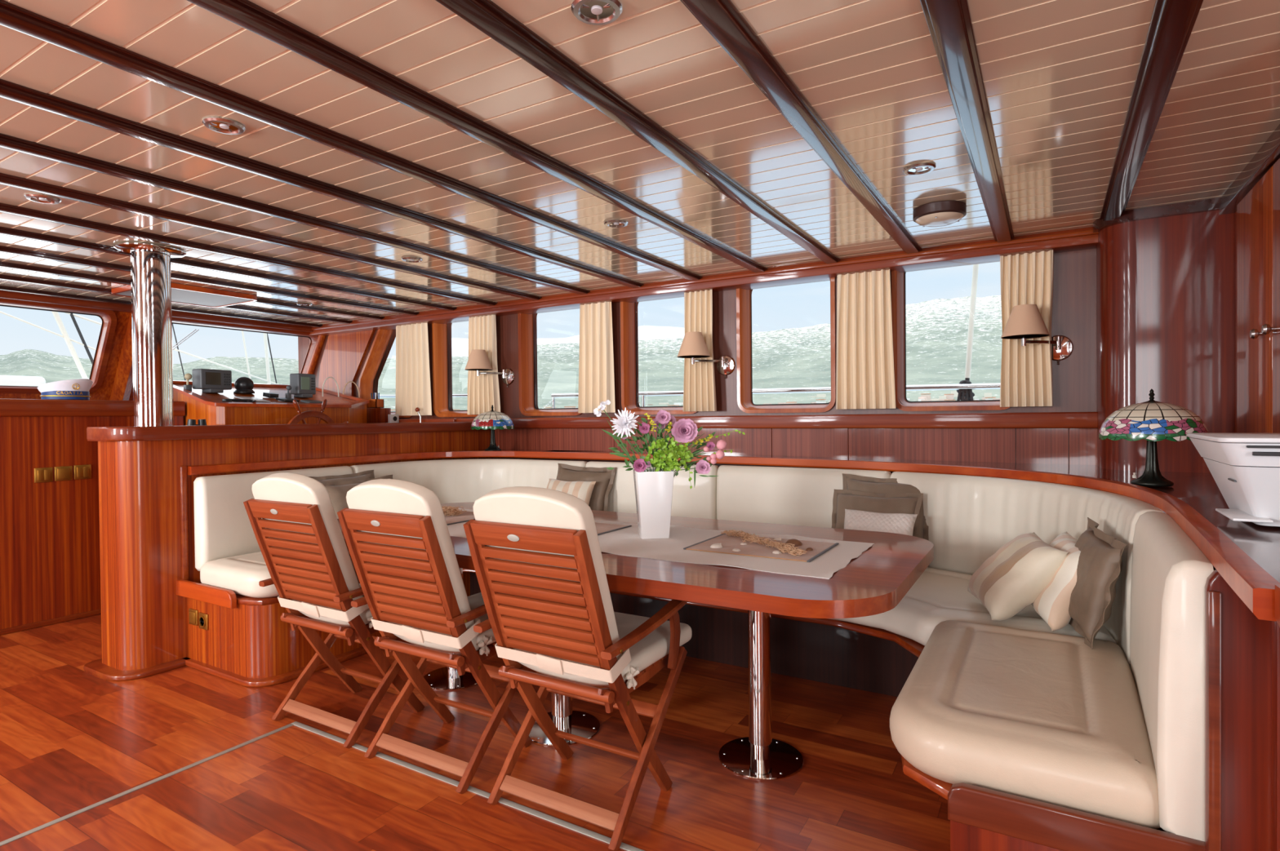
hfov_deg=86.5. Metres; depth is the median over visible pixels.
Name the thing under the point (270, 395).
instrument cover
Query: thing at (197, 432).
trim
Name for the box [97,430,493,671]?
wall partition
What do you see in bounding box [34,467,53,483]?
switch plate
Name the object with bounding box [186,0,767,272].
ceiling beam
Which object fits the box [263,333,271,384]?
rigging line
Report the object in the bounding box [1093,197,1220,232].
trim
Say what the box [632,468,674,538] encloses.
flower vase
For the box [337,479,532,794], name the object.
armchair
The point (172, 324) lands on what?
rigging line
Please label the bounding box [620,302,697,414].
window
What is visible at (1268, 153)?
trim
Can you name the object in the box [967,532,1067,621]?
pillow
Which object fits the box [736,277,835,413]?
window
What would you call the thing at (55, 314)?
rigging line
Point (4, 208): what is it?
ceiling beam
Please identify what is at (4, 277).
ceiling beam
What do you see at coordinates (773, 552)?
seashell
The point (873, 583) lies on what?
dining table
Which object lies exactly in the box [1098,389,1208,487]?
glass lamp
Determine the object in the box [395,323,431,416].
curtain
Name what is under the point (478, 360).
wall lamp
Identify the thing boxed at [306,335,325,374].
trim
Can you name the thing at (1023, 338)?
socket
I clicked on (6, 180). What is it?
ceiling beam
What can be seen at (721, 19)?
ceiling beam
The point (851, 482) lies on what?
pillow
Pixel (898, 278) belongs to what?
window
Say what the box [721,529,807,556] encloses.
fishing net
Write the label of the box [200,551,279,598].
seat cushion
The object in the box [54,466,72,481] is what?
switch plate
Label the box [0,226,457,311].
ceiling beam
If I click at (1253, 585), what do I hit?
ledge shelf
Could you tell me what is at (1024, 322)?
wall lamp
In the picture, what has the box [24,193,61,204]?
recessed light
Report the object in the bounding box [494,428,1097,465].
wall panel
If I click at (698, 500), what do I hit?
cushion
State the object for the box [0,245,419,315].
ceiling beam
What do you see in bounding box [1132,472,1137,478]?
switch
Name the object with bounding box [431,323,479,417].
window
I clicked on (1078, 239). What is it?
trim
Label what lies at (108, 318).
window
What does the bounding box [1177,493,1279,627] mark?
countertop
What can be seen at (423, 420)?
trim
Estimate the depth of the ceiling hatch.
4.62 m
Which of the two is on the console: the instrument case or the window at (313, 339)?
the instrument case
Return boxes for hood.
[234,377,253,389]
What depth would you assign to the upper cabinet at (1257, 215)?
2.38 m
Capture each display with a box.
[191,368,231,393]
[289,373,315,398]
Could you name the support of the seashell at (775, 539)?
on the placemat at (728, 544)
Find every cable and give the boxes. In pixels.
[322,377,339,397]
[342,381,359,398]
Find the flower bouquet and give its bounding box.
[593,400,745,488]
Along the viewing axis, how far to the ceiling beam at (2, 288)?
4.93 m
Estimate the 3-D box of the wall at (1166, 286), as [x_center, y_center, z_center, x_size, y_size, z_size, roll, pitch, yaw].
[2.361,-0.339,3.056,0.500,1.200,0.360,0,1,31]
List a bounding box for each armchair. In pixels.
[243,472,424,749]
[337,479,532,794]
[462,486,692,850]
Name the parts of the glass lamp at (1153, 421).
lamp shade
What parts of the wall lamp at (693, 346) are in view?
lamp shade, swing arm, wall plate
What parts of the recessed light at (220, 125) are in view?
bulb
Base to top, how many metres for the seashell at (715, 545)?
0.016 m
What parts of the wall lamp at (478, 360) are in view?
lamp shade, swing arm, wall plate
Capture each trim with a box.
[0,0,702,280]
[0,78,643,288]
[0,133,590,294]
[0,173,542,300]
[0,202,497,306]
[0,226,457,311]
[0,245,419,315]
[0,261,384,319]
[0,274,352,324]
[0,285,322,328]
[0,290,313,332]
[0,724,293,846]
[86,422,490,441]
[109,313,133,400]
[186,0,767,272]
[291,721,644,850]
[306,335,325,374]
[309,226,1097,336]
[399,418,456,422]
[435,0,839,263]
[456,412,1097,428]
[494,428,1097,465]
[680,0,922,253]
[920,0,1014,242]
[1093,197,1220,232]
[1099,0,1203,221]
[1218,124,1279,214]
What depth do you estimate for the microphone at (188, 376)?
4.87 m
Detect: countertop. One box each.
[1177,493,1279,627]
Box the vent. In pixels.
[1227,478,1236,482]
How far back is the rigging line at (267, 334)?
8.17 m
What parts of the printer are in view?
scanner lid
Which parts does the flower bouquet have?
stem, stem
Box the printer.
[1187,432,1279,526]
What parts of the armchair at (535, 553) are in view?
arm, leg, rail, seat rail, slat panel, foot rail, seat rail, arm, leg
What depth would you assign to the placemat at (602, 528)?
2.90 m
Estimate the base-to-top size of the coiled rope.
0.348 m
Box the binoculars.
[186,419,206,426]
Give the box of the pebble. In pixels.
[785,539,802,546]
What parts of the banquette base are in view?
post, rail, panel, rail, edge moulding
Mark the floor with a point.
(73, 740)
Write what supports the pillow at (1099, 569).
on the seat cushion at (1055, 719)
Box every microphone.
[183,373,191,391]
[284,386,291,398]
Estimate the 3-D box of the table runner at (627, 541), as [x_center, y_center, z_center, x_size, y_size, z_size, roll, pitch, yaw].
[-0.250,0.440,2.813,2.240,0.005,0.630,0,1,31]
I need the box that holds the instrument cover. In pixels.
[262,392,279,398]
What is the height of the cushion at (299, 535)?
0.532 m
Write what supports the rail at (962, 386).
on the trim
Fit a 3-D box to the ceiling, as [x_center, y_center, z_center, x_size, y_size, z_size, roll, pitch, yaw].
[-0.929,-0.904,1.564,8.800,0.030,6.350,0,1,31]
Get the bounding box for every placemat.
[444,511,475,525]
[595,522,631,535]
[683,533,839,562]
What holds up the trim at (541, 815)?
on the floor
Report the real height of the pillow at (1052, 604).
0.272 m
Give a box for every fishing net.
[441,506,466,516]
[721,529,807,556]
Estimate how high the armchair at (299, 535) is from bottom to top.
1.040 m
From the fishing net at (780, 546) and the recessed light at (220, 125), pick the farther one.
the fishing net at (780, 546)
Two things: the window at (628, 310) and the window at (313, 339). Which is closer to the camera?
the window at (628, 310)
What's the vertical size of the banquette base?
1.000 m
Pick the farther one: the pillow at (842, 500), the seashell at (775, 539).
the pillow at (842, 500)
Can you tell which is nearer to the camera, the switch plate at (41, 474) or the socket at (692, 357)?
the switch plate at (41, 474)
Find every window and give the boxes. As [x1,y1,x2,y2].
[0,298,116,394]
[171,317,318,373]
[358,329,413,417]
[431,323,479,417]
[517,313,582,416]
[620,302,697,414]
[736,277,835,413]
[891,271,1009,411]
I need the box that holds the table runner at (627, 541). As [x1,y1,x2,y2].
[447,508,874,579]
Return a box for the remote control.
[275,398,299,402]
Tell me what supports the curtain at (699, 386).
hanging from the wall at (1074, 380)
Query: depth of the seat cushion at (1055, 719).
1.56 m
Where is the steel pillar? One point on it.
(150, 264)
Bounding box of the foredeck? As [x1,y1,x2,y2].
[0,375,45,386]
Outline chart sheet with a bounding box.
[233,396,270,402]
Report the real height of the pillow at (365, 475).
0.382 m
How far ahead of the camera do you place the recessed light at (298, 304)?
5.10 m
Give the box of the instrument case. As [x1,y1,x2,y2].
[300,400,323,403]
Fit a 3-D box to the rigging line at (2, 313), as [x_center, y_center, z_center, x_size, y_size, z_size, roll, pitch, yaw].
[-5.658,-0.985,6.120,0.016,0.617,1.523,0,1,31]
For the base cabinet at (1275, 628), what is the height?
0.940 m
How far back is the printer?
1.44 m
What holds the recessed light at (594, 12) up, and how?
in the ceiling
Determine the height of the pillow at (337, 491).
0.353 m
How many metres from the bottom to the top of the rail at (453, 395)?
1.125 m
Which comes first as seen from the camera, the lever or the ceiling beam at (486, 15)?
the ceiling beam at (486, 15)
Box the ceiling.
[0,0,1279,324]
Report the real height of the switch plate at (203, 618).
0.078 m
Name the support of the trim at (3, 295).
attached to the wall at (104, 392)
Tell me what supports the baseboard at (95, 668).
attached to the wall partition at (143, 615)
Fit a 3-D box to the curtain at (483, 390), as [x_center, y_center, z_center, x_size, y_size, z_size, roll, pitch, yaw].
[-1.235,-0.481,5.314,0.337,0.789,0.047,0,1,31]
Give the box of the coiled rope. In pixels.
[956,380,974,400]
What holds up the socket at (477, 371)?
attached to the wall lamp at (478, 360)
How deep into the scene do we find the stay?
4.47 m
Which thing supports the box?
on the block
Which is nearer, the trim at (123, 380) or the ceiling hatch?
the ceiling hatch
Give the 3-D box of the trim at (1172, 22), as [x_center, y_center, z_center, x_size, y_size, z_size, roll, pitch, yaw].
[0.604,-0.882,0.543,0.086,0.024,6.180,0,1,31]
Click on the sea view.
(937, 329)
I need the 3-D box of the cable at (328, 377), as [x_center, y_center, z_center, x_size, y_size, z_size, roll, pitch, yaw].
[-2.638,-0.324,5.804,0.010,0.185,0.160,0,1,31]
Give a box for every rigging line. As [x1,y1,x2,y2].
[0,311,95,350]
[51,311,88,378]
[65,312,278,384]
[70,313,93,364]
[172,324,186,381]
[241,330,251,379]
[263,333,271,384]
[266,333,276,383]
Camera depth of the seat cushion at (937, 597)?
2.50 m
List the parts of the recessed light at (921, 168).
bulb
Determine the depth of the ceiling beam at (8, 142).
2.68 m
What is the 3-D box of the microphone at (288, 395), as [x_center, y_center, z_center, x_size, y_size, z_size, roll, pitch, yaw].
[-2.748,-0.264,5.322,0.048,0.099,0.038,0,1,31]
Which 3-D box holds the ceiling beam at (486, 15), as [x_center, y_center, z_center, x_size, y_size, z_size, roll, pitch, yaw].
[-0.498,-0.879,1.206,0.086,0.024,6.180,0,1,31]
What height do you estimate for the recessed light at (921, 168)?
0.011 m
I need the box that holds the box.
[367,399,383,408]
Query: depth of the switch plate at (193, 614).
3.38 m
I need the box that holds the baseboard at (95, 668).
[83,657,188,681]
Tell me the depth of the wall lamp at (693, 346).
4.21 m
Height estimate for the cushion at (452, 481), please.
0.482 m
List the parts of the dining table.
plate, plate, plate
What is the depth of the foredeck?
5.95 m
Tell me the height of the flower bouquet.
0.392 m
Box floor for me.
[0,614,950,850]
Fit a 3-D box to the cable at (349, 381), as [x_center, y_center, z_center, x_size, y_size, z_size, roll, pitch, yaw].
[-2.535,-0.297,5.975,0.010,0.185,0.170,0,1,31]
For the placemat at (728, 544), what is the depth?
2.42 m
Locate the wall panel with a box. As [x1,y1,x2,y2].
[318,329,374,396]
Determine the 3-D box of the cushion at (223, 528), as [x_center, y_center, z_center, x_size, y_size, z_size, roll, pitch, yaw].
[-1.994,0.494,3.803,0.087,0.482,0.880,0,1,31]
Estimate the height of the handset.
0.235 m
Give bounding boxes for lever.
[414,407,421,422]
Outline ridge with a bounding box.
[451,325,684,356]
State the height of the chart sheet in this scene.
0.042 m
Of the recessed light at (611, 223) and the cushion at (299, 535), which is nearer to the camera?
the cushion at (299, 535)
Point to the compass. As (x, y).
(242, 384)
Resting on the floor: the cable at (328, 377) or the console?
the console
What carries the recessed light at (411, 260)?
in the ceiling
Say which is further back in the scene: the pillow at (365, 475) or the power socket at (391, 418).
the power socket at (391, 418)
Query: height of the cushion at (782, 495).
0.482 m
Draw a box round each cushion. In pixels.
[193,466,352,571]
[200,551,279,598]
[251,472,363,600]
[346,479,474,630]
[350,458,587,503]
[472,486,622,661]
[585,461,636,513]
[671,464,718,519]
[716,465,891,528]
[827,567,1116,645]
[889,471,1163,664]
[889,620,1160,830]
[1129,511,1213,841]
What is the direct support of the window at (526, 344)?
in the wall at (1074, 380)
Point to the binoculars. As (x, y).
(190, 422)
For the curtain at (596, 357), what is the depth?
4.76 m
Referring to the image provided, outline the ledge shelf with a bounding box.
[187,448,1279,622]
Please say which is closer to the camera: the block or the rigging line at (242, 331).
the block
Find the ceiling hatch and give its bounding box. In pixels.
[111,282,257,307]
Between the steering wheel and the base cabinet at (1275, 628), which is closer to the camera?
the base cabinet at (1275, 628)
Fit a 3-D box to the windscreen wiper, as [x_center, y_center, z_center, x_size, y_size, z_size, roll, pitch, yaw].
[-3.742,-0.607,5.487,0.306,0.366,0.124,-1,1,-23]
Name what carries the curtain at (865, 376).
hanging from the wall at (1074, 380)
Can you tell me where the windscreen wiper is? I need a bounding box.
[172,328,199,350]
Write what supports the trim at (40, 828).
on the floor
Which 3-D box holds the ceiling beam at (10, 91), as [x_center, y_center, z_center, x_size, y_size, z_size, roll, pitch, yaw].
[-1.600,-0.876,1.868,0.086,0.024,6.180,0,1,31]
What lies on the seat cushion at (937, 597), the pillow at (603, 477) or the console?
the pillow at (603, 477)
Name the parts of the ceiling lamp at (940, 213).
lamp shade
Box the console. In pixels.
[173,380,368,426]
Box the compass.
[233,377,254,393]
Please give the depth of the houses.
504.02 m
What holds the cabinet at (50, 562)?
on the floor
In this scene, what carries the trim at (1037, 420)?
attached to the wall at (1074, 380)
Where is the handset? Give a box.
[222,399,256,402]
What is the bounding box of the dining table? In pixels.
[337,502,933,780]
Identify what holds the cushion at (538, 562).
on the armchair at (535, 553)
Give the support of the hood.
attached to the compass
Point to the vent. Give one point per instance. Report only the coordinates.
(1233, 480)
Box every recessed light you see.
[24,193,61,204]
[202,116,245,134]
[296,302,312,306]
[401,257,422,262]
[571,0,622,25]
[604,219,628,227]
[902,162,936,175]
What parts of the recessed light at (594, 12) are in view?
bulb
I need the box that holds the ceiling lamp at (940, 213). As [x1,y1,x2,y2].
[912,200,966,226]
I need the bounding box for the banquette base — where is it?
[175,465,1271,850]
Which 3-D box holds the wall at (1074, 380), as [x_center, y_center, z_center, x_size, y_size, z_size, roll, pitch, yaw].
[-0.487,0.106,5.061,6.550,2.120,0.170,0,1,31]
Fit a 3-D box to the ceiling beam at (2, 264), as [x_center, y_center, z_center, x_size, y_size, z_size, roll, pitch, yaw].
[-3.803,-0.870,3.192,0.086,0.024,6.180,0,1,31]
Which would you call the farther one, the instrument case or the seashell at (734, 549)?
the instrument case
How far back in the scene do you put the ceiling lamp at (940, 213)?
2.83 m
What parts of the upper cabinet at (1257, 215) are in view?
knob, knob, door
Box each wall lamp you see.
[464,349,514,387]
[677,331,734,378]
[1000,304,1073,364]
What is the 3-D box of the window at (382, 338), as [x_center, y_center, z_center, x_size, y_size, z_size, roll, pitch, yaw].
[-2.211,-0.491,6.035,0.745,0.845,0.118,0,1,31]
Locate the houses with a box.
[391,391,999,410]
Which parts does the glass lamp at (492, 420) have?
lamp shade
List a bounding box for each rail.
[379,394,467,397]
[542,382,1000,409]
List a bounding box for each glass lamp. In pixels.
[471,404,514,451]
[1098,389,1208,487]
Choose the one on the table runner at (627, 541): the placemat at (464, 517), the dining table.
the placemat at (464, 517)
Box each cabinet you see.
[0,378,185,635]
[1163,512,1279,850]
[1235,158,1279,433]
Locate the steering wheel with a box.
[287,399,348,424]
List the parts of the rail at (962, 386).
post, post, handrail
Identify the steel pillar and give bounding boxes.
[113,242,186,426]
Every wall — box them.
[0,311,310,400]
[297,248,1097,474]
[1096,210,1235,473]
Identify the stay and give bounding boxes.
[964,264,978,398]
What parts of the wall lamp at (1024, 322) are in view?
lamp shade, swing arm, wall plate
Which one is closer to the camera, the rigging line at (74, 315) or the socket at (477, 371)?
the socket at (477, 371)
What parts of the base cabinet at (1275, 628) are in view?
panel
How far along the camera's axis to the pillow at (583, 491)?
4.17 m
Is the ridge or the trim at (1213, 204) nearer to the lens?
the trim at (1213, 204)
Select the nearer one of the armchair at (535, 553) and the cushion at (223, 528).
the armchair at (535, 553)
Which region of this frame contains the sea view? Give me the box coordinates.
[0,295,1002,411]
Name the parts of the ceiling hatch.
acrylic panel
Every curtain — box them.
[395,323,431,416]
[467,315,500,414]
[577,302,615,413]
[683,289,716,411]
[835,269,895,409]
[1000,249,1053,407]
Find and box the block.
[366,408,391,423]
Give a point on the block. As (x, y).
(374, 415)
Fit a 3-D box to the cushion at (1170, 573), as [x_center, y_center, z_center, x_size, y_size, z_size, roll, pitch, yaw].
[1.234,0.521,1.604,0.086,0.547,0.792,0,1,33]
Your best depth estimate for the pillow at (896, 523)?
3.08 m
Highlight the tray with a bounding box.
[1215,508,1273,523]
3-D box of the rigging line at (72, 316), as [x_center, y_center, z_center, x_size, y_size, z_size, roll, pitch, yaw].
[-5.421,-1.018,6.515,0.026,1.138,0.434,0,1,31]
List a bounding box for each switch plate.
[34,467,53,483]
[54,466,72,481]
[74,464,91,479]
[188,608,198,626]
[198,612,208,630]
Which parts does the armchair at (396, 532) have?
arm, rail, leg, seat rail, slat panel, foot rail, arm, seat rail, leg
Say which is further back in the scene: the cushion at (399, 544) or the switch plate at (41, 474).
the switch plate at (41, 474)
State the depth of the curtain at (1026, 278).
3.42 m
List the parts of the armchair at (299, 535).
rail, slat panel, leg, seat rail, arm, foot rail, arm, seat rail, leg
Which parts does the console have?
rim moulding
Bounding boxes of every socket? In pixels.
[387,414,399,422]
[476,369,479,376]
[691,356,694,364]
[1021,336,1026,346]
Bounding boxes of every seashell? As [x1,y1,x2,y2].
[710,543,722,548]
[732,548,740,551]
[772,551,781,554]
[773,537,782,541]
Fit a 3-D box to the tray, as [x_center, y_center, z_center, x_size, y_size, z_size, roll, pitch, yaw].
[1.337,0.199,1.510,0.065,0.006,0.180,0,1,31]
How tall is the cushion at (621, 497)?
0.309 m
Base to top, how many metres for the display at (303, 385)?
0.191 m
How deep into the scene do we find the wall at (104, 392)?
5.18 m
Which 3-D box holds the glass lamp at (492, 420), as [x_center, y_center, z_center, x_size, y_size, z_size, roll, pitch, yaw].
[-1.063,0.018,4.910,0.306,0.335,0.306,-1,1,-3]
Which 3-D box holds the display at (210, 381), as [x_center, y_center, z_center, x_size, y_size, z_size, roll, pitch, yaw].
[-3.149,-0.326,5.014,0.108,0.171,0.235,0,1,24]
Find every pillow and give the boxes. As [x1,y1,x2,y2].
[308,470,374,482]
[320,475,392,519]
[546,479,595,505]
[555,463,616,511]
[831,489,923,537]
[842,473,928,566]
[844,509,917,536]
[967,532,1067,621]
[1031,531,1080,631]
[1068,517,1126,649]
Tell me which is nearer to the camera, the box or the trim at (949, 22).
the trim at (949, 22)
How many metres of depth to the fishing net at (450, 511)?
3.31 m

